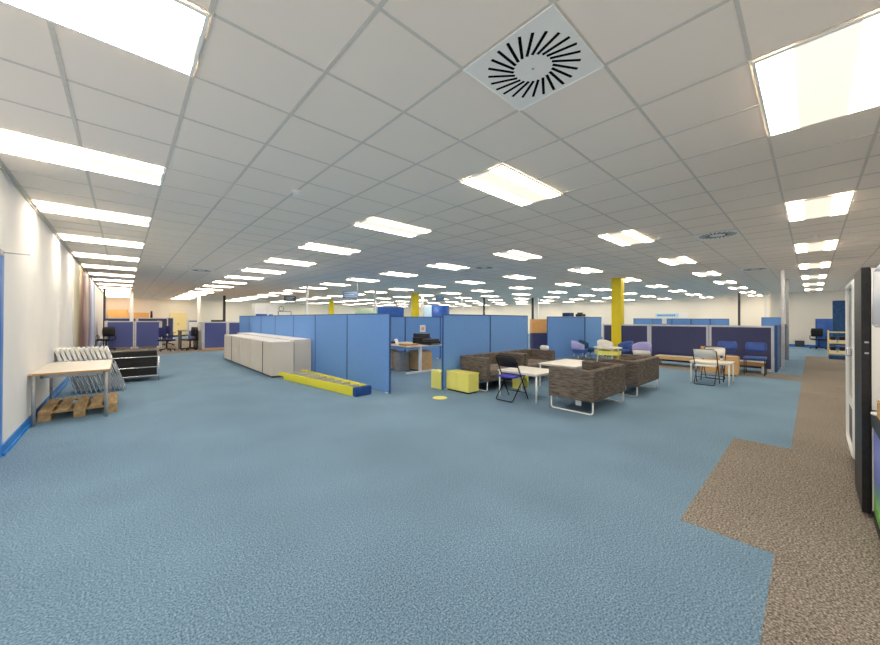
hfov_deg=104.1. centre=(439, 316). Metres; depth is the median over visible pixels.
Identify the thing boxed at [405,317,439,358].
screen
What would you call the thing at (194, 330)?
office chair
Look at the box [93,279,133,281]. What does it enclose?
recessed light
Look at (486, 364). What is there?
sofa
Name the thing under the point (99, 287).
recessed light
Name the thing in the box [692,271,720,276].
recessed light
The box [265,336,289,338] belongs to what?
storage cabinet
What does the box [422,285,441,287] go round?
recessed light
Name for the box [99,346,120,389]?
folding chair
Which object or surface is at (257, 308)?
tall cabinet
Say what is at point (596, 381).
sofa
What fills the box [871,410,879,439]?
countertop
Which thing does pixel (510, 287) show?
recessed light
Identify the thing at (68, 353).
folding chair
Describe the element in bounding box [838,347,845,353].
tray
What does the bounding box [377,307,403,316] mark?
screen
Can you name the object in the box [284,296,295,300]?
hanging sign
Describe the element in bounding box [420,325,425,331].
notice
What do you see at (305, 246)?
diffuser
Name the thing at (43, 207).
diffuser
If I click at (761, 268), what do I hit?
ceiling vent
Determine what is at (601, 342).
tub chair
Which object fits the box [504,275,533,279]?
recessed light
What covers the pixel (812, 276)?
recessed light
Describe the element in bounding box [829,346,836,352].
tray
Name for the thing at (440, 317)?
screen
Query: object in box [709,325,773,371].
screen
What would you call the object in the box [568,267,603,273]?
recessed light
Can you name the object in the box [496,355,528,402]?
folding chair
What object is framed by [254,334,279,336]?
storage cabinet
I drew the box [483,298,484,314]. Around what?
pole
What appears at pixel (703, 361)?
coffee table
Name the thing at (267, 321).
screen
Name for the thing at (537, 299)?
pole
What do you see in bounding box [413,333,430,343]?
printer
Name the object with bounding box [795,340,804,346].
wall heater
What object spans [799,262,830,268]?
recessed light
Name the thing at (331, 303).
column
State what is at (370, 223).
diffuser
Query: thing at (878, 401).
carton
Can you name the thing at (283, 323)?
screen
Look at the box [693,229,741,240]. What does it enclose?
ceiling vent
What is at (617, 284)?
column
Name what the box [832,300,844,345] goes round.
screen
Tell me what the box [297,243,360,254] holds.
recessed light
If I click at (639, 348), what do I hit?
tub chair
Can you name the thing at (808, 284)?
recessed light
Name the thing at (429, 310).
booth
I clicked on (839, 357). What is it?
crate
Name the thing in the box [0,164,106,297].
trim
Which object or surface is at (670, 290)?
recessed light
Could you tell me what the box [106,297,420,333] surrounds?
wall
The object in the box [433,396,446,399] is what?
floor marker
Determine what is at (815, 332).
office chair
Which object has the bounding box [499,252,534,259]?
diffuser
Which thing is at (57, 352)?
folding chair
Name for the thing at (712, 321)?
screen
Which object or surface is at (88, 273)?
recessed light
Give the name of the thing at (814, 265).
diffuser
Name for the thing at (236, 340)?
storage cabinet
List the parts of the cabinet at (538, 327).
door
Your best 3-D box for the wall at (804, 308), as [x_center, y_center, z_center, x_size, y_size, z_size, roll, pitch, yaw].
[21.050,0.159,19.508,2.800,2.976,3.100,1,-1,-43]
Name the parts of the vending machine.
door, panel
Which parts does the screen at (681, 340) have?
edge post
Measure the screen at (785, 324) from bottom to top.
1.310 m
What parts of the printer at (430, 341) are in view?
lid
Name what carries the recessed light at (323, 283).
in the ceiling
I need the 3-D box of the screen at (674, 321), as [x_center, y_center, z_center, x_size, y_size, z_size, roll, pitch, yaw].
[14.084,0.861,20.028,1.088,1.530,0.041,0,0,0]
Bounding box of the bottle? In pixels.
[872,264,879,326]
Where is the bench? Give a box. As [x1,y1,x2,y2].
[655,354,765,373]
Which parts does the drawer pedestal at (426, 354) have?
drawer, drawer, drawer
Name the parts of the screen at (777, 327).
edge post, fabric panel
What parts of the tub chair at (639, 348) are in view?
seat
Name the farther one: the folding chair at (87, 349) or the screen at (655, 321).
the screen at (655, 321)
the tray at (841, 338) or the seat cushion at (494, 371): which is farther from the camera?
the tray at (841, 338)
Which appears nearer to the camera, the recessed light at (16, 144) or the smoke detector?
the recessed light at (16, 144)
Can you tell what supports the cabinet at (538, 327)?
on the floor
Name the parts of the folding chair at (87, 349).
backrest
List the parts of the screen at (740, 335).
edge post, edge post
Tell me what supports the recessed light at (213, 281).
in the ceiling
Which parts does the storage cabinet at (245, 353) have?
door, door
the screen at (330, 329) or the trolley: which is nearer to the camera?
the screen at (330, 329)
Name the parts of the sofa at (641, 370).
arm, sled leg, arm, backrest, sled leg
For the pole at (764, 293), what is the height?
2.969 m
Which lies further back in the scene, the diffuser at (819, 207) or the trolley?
the trolley
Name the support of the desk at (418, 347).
on the floor
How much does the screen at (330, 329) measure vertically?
1.560 m
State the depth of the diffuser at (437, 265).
9.86 m
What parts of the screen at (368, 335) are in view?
edge post, edge post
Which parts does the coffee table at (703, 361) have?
leg, leg, leg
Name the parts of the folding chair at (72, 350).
backrest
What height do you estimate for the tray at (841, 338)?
0.240 m
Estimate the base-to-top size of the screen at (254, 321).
1.560 m
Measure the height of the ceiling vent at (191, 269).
0.009 m
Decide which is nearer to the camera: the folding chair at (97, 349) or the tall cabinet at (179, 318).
the folding chair at (97, 349)
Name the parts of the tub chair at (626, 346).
seat, backrest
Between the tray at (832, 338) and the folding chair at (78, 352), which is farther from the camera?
the tray at (832, 338)
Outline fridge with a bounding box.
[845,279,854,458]
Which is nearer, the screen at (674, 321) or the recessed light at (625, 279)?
the recessed light at (625, 279)
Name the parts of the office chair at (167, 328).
backrest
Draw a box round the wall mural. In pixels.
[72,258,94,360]
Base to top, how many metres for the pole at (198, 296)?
2.969 m
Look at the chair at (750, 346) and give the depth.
9.19 m
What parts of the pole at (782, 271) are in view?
post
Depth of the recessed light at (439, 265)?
9.86 m
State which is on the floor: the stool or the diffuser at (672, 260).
the stool
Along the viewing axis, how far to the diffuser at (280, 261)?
9.25 m
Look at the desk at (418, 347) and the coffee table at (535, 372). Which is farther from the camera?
the desk at (418, 347)
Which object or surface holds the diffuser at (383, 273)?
attached to the recessed light at (386, 273)
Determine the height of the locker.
0.520 m
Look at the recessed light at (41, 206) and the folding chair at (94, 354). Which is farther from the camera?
the folding chair at (94, 354)
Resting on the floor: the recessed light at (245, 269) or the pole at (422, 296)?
the pole at (422, 296)
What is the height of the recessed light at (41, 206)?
0.010 m
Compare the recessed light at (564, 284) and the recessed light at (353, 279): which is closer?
the recessed light at (353, 279)
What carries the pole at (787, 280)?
on the floor
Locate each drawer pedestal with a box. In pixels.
[391,349,396,369]
[408,350,431,370]
[723,355,739,375]
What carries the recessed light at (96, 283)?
in the ceiling
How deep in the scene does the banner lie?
25.30 m
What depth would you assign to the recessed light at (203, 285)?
16.26 m
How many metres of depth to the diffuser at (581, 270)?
10.56 m
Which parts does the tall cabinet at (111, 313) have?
door, door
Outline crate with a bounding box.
[828,355,845,359]
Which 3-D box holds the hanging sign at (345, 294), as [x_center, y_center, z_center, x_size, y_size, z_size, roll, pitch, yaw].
[-3.647,-1.109,13.997,0.658,0.669,0.034,0,0,0]
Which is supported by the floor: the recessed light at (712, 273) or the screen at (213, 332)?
the screen at (213, 332)
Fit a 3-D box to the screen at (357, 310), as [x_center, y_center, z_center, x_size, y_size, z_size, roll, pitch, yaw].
[-5.787,0.461,28.003,2.332,2.300,0.042,0,0,0]
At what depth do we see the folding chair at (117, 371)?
6.81 m
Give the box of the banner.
[656,312,687,317]
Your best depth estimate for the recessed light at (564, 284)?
14.78 m
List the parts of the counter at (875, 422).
printed panel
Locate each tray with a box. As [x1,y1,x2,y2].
[829,336,836,342]
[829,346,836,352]
[838,336,844,342]
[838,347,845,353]
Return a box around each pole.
[103,289,105,345]
[130,292,133,320]
[197,295,200,321]
[223,296,225,321]
[306,284,308,314]
[374,290,375,312]
[421,295,423,316]
[461,298,462,313]
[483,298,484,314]
[532,298,533,318]
[536,298,538,318]
[738,293,739,325]
[764,293,765,316]
[780,270,785,368]
[785,279,789,359]
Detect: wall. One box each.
[0,170,102,443]
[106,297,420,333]
[449,296,769,336]
[770,291,844,344]
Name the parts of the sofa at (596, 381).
arm, sled leg, arm, backrest, sled leg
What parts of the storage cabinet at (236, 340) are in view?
door, door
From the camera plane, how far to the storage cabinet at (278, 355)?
8.55 m
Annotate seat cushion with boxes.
[490,363,518,367]
[490,366,504,375]
[528,359,548,366]
[528,361,538,367]
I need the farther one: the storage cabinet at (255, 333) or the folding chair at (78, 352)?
the storage cabinet at (255, 333)
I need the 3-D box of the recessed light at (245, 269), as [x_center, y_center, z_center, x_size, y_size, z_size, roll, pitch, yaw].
[-5.663,-1.464,11.028,1.196,0.010,0.596,1,-1,-43]
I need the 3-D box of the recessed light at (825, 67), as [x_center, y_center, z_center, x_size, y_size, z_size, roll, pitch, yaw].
[2.478,-1.495,2.212,1.196,0.010,0.596,1,-1,-43]
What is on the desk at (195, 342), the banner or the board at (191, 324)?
the board at (191, 324)
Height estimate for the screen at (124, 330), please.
1.310 m
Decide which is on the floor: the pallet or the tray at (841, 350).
the pallet
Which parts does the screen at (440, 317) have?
edge post, fabric panel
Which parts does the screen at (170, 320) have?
fabric panel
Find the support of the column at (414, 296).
on the floor
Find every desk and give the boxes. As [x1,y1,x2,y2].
[28,359,112,426]
[177,330,198,348]
[391,342,441,374]
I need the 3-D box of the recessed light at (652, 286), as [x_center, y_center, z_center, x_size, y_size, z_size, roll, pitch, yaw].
[9.801,-1.382,15.508,1.196,0.010,0.596,1,-1,-43]
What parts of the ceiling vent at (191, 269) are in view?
plate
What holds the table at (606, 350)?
on the floor
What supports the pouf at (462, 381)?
on the floor
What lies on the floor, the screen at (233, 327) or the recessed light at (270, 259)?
the screen at (233, 327)
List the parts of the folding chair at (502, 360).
backrest, frame, seat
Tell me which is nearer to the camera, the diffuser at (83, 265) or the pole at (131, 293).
the diffuser at (83, 265)
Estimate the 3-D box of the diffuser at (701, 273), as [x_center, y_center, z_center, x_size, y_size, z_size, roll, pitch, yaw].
[8.784,-1.414,11.302,1.158,0.006,0.246,1,-1,-43]
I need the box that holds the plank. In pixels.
[204,347,223,349]
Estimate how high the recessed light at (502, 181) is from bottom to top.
0.010 m
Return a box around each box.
[431,369,441,389]
[562,313,573,315]
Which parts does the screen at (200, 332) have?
edge post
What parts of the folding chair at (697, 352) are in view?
backrest, seat, frame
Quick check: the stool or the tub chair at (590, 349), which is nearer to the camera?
the stool
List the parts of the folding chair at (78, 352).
backrest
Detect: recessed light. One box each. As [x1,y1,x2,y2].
[0,0,209,76]
[0,129,165,185]
[31,200,151,226]
[57,234,143,247]
[72,252,139,261]
[81,264,136,270]
[88,273,134,276]
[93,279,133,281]
[96,283,132,285]
[99,287,131,288]
[203,285,232,287]
[213,281,246,283]
[225,276,263,279]
[241,268,285,273]
[264,258,316,265]
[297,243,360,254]
[322,283,348,285]
[346,278,376,281]
[353,217,431,236]
[381,272,417,276]
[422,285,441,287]
[427,263,467,269]
[458,281,481,283]
[459,164,562,206]
[493,250,542,259]
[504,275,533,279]
[510,287,532,288]
[557,283,577,285]
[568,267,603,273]
[597,230,653,245]
[624,278,641,281]
[647,285,666,287]
[658,257,696,264]
[670,290,686,291]
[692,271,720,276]
[715,280,736,283]
[729,287,747,288]
[751,10,879,136]
[784,191,855,221]
[794,240,838,252]
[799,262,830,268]
[801,275,826,278]
[803,283,823,285]
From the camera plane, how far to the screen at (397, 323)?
11.36 m
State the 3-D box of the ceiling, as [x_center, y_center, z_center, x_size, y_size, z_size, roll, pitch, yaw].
[-0.797,-1.435,22.233,31.225,0.104,36.740,1,-1,-43]
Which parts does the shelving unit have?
tube frame, backrest, leg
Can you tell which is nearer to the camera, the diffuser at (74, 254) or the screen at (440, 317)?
the diffuser at (74, 254)
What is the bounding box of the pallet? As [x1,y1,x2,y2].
[38,392,117,421]
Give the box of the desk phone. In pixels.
[576,313,585,316]
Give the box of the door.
[0,249,29,457]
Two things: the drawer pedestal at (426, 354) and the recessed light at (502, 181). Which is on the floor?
the drawer pedestal at (426, 354)
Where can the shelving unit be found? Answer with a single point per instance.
(140, 363)
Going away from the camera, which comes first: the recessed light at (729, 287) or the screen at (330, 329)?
the screen at (330, 329)
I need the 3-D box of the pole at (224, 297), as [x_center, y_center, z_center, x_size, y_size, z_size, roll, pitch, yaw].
[-14.410,0.063,22.900,0.180,2.969,0.180,1,-1,-43]
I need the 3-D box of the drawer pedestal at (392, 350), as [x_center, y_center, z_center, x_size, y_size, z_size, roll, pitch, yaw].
[-1.563,1.226,9.949,0.420,0.560,0.556,1,-1,-43]
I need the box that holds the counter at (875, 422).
[871,410,879,539]
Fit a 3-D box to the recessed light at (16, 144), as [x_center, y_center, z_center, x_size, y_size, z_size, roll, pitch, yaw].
[-3.423,-1.508,3.296,1.196,0.010,0.596,1,-1,-43]
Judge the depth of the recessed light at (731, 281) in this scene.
13.77 m
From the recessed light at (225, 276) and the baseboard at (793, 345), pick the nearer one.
the recessed light at (225, 276)
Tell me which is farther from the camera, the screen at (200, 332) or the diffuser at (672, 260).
the screen at (200, 332)
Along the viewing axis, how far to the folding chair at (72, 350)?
6.55 m
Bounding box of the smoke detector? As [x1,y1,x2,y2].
[291,189,300,194]
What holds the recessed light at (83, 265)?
in the ceiling
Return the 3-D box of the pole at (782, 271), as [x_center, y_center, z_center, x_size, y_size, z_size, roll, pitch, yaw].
[10.351,0.065,10.355,0.115,2.969,0.115,1,-1,-43]
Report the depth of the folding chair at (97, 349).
6.76 m
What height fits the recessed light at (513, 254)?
0.010 m
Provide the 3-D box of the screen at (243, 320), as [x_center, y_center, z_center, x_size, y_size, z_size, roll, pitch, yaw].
[-8.330,0.733,14.614,0.040,1.560,1.610,1,-1,-43]
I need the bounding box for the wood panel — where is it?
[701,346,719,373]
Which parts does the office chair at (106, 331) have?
seat, backrest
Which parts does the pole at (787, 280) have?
post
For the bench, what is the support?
on the floor
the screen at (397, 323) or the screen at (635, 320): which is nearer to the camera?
the screen at (397, 323)
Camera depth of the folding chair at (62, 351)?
6.47 m
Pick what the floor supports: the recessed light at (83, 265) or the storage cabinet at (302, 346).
the storage cabinet at (302, 346)
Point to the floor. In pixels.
(221, 501)
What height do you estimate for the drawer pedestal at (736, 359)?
0.500 m
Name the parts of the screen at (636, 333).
edge post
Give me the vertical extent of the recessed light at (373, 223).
0.010 m
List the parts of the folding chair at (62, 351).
backrest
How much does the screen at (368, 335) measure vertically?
1.560 m
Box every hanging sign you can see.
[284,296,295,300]
[342,282,358,297]
[436,292,443,300]
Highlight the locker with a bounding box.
[393,351,409,370]
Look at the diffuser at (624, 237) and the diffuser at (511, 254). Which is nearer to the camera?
the diffuser at (624, 237)
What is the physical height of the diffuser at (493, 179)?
0.006 m
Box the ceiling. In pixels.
[0,0,879,307]
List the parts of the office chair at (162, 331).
backrest, seat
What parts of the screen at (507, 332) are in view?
edge post, edge post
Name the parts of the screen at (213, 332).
edge post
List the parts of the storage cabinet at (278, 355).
door, door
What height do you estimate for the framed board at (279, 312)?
0.420 m
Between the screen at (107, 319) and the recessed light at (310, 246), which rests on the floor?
the screen at (107, 319)
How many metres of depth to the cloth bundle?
8.65 m
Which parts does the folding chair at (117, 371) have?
backrest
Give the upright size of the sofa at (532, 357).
0.675 m
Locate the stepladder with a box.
[279,369,370,396]
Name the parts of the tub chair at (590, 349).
backrest, seat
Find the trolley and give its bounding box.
[827,330,845,354]
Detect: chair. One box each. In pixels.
[54,347,80,393]
[59,347,83,393]
[64,347,88,392]
[69,347,93,392]
[75,347,97,391]
[80,347,102,391]
[85,347,103,387]
[90,346,111,388]
[94,346,116,390]
[96,327,115,349]
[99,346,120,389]
[104,346,125,389]
[158,327,175,351]
[162,326,175,344]
[181,327,198,350]
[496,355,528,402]
[571,340,587,357]
[579,340,594,359]
[597,339,613,357]
[616,341,633,354]
[632,342,651,355]
[692,348,719,385]
[700,346,726,381]
[717,341,736,356]
[743,342,766,375]
[810,328,826,348]
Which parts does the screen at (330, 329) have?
edge post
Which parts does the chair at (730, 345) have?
backrest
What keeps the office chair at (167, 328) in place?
on the floor
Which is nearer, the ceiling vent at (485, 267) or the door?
the door
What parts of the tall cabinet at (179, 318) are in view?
door, door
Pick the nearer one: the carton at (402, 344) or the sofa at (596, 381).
the sofa at (596, 381)
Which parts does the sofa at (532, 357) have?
backrest, arm, arm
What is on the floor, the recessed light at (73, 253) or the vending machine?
the vending machine
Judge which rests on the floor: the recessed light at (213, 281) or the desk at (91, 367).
the desk at (91, 367)
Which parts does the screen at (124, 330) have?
edge post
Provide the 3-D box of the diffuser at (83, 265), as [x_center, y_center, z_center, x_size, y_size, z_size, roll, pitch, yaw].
[-9.936,-1.484,10.349,1.158,0.006,0.246,1,-1,-43]
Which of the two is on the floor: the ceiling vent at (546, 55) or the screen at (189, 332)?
the screen at (189, 332)
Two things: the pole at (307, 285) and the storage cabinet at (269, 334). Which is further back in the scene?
the pole at (307, 285)
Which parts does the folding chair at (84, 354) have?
backrest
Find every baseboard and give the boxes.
[2,341,102,455]
[789,344,845,348]
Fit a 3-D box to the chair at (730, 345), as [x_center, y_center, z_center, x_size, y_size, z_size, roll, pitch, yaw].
[7.982,1.110,9.573,0.474,0.851,0.440,1,-1,-43]
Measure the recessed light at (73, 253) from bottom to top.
0.010 m
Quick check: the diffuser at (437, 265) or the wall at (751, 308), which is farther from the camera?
the wall at (751, 308)
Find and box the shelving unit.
[98,348,159,383]
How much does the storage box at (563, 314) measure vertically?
0.150 m
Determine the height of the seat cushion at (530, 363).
0.123 m
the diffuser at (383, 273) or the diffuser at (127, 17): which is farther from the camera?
the diffuser at (383, 273)
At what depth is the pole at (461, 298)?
23.97 m
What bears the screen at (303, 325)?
on the floor
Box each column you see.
[329,301,333,313]
[411,293,418,316]
[611,278,623,358]
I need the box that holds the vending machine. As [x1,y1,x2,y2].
[854,267,879,513]
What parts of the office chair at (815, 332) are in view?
backrest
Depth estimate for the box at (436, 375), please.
7.13 m
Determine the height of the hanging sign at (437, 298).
0.529 m
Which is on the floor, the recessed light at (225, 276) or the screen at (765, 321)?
the screen at (765, 321)
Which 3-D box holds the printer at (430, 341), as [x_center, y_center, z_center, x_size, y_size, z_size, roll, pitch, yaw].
[-0.238,0.703,9.728,0.420,0.160,0.420,1,-1,-43]
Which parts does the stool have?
panel, panel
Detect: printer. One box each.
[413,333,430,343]
[421,338,439,344]
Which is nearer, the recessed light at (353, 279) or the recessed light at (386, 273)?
the recessed light at (386, 273)
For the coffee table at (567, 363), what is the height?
0.500 m
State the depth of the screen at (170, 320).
21.47 m
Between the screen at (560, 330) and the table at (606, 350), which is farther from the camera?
the screen at (560, 330)
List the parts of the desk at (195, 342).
leg, leg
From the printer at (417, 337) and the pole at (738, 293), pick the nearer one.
the printer at (417, 337)
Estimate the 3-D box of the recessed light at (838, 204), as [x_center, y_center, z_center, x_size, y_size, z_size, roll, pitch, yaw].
[5.123,-1.470,4.654,1.196,0.010,0.596,1,-1,-43]
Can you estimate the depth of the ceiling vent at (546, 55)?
2.03 m
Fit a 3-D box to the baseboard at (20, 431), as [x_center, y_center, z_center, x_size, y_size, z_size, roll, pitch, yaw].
[-14.486,1.433,14.331,0.030,0.115,29.280,1,-1,-43]
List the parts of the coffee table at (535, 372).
leg, leg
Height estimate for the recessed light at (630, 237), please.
0.010 m
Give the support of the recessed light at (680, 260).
in the ceiling
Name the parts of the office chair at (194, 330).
seat, backrest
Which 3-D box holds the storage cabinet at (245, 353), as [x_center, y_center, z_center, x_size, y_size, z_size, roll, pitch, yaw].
[-5.547,1.057,10.307,0.551,0.875,1.136,1,-1,-43]
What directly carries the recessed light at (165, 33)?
in the ceiling
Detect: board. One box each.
[189,322,198,329]
[278,311,290,314]
[815,319,833,347]
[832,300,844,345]
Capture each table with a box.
[498,366,556,403]
[538,359,583,385]
[593,346,621,361]
[689,359,734,386]
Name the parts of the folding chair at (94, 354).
backrest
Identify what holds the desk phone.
on the filing cabinet
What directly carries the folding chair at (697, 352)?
on the floor
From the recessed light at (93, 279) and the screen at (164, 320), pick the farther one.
the screen at (164, 320)
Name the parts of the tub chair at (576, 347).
backrest, seat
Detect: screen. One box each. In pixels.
[106,318,136,341]
[106,321,134,348]
[135,321,160,347]
[137,318,166,338]
[167,317,173,338]
[188,320,196,337]
[198,322,202,349]
[203,322,226,349]
[228,322,238,333]
[239,316,248,332]
[249,316,260,332]
[261,315,274,334]
[275,315,293,336]
[293,315,314,371]
[315,314,346,379]
[347,313,390,393]
[355,308,376,313]
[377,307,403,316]
[391,316,404,350]
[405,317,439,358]
[440,317,441,357]
[442,314,489,389]
[490,315,527,351]
[547,317,584,357]
[585,317,600,356]
[603,324,648,357]
[633,318,651,342]
[650,324,708,362]
[653,319,671,324]
[672,319,690,324]
[691,319,709,324]
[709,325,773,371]
[710,319,728,324]
[761,317,780,356]
[775,325,780,371]
[785,324,785,358]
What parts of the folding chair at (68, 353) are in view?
backrest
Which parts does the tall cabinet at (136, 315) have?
door, door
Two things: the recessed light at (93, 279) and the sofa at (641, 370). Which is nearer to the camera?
the sofa at (641, 370)
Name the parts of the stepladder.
rail, rail, rail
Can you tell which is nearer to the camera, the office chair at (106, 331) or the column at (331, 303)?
the office chair at (106, 331)
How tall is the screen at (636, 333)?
1.290 m
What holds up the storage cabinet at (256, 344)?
on the floor
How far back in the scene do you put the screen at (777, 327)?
9.59 m
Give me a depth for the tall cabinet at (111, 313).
24.93 m
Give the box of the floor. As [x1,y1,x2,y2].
[0,334,879,644]
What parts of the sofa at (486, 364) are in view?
arm, backrest, seat, arm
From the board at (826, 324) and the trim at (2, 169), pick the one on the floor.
the board at (826, 324)
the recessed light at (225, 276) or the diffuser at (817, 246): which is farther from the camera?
the recessed light at (225, 276)
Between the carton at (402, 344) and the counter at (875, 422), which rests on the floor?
the counter at (875, 422)
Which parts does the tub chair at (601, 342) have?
backrest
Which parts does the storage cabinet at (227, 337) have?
door, door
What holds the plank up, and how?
on the floor
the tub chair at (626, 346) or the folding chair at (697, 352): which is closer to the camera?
the folding chair at (697, 352)
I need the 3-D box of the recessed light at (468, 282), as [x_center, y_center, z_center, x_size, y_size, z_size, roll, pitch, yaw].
[1.255,-1.420,14.149,1.196,0.010,0.596,1,-1,-43]
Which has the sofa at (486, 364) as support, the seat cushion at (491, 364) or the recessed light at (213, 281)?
the seat cushion at (491, 364)
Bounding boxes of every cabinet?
[108,310,127,317]
[129,313,148,317]
[170,313,185,334]
[224,334,244,361]
[232,335,258,364]
[240,337,266,368]
[245,333,268,335]
[251,338,281,373]
[252,303,276,315]
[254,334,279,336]
[263,340,293,377]
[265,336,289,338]
[277,337,310,371]
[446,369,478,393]
[530,319,546,348]
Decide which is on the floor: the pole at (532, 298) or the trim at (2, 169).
the pole at (532, 298)
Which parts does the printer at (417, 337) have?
lid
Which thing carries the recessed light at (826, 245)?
in the ceiling
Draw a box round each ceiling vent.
[188,268,213,271]
[463,4,603,111]
[471,265,497,269]
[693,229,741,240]
[740,267,768,270]
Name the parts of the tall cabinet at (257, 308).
door, door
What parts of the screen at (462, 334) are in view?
edge post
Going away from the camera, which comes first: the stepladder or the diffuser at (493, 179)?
the diffuser at (493, 179)
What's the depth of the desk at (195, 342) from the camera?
16.39 m
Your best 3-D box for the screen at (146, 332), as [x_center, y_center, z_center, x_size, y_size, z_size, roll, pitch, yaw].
[-14.211,0.852,16.684,0.948,1.310,0.056,1,-1,-43]
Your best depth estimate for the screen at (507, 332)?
8.52 m
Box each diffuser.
[36,204,148,223]
[50,0,199,59]
[74,254,138,260]
[83,265,135,269]
[267,260,312,264]
[301,245,355,253]
[360,220,422,234]
[383,273,410,275]
[432,264,463,268]
[473,171,547,202]
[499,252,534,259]
[574,269,593,272]
[609,232,643,243]
[666,258,686,263]
[700,272,712,275]
[794,21,863,126]
[804,196,832,218]
[807,242,824,251]
[808,263,820,268]
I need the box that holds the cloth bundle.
[540,345,548,349]
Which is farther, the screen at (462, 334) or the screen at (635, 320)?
the screen at (635, 320)
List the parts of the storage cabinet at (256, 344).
door, door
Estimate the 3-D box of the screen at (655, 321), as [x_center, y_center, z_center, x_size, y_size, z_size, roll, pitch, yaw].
[12.966,0.857,20.030,1.088,1.530,0.041,0,0,0]
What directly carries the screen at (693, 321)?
on the floor
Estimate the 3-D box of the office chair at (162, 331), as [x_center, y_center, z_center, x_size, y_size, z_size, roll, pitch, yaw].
[-12.081,0.983,15.130,0.549,1.042,0.608,0,0,-12]
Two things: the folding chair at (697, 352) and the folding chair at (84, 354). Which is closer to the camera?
the folding chair at (84, 354)
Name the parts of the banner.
banner panel, white panel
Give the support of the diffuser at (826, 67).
attached to the recessed light at (825, 67)
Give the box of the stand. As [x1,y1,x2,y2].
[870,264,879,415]
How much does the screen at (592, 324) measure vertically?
1.560 m
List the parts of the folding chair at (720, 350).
frame, backrest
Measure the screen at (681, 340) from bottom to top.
1.290 m
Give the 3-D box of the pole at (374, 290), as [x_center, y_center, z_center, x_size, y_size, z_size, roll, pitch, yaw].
[-3.410,0.068,17.990,0.140,2.969,0.140,1,-1,-43]
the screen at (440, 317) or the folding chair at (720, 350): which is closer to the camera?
the folding chair at (720, 350)
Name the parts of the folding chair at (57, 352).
backrest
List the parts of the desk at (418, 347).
leg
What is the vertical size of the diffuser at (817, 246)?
0.006 m
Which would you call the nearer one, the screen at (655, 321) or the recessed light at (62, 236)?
the recessed light at (62, 236)
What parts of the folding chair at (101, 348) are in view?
backrest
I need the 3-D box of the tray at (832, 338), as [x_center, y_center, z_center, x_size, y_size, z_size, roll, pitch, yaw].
[15.291,0.871,13.356,0.500,0.240,0.200,1,-1,-43]
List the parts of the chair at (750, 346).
leg frame, seat, backrest, leg frame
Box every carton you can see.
[399,343,417,345]
[877,400,879,419]
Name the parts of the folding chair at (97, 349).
backrest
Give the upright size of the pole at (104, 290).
2.969 m
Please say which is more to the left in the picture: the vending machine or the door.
the door
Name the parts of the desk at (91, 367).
leg, leg, leg, leg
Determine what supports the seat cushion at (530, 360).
on the sofa at (532, 357)
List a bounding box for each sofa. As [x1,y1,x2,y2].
[460,352,523,391]
[500,349,554,382]
[549,360,625,414]
[598,354,658,396]
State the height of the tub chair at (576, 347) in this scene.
0.722 m
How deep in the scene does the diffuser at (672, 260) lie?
8.73 m
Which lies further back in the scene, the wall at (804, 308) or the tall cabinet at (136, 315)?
the tall cabinet at (136, 315)
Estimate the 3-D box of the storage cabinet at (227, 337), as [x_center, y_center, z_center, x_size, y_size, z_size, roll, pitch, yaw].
[-7.104,1.063,11.992,0.551,0.875,1.148,1,-1,-43]
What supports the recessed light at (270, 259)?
in the ceiling
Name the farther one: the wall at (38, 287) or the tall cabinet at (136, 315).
the tall cabinet at (136, 315)
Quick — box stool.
[512,376,528,388]
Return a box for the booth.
[424,305,448,316]
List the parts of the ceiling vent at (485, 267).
plate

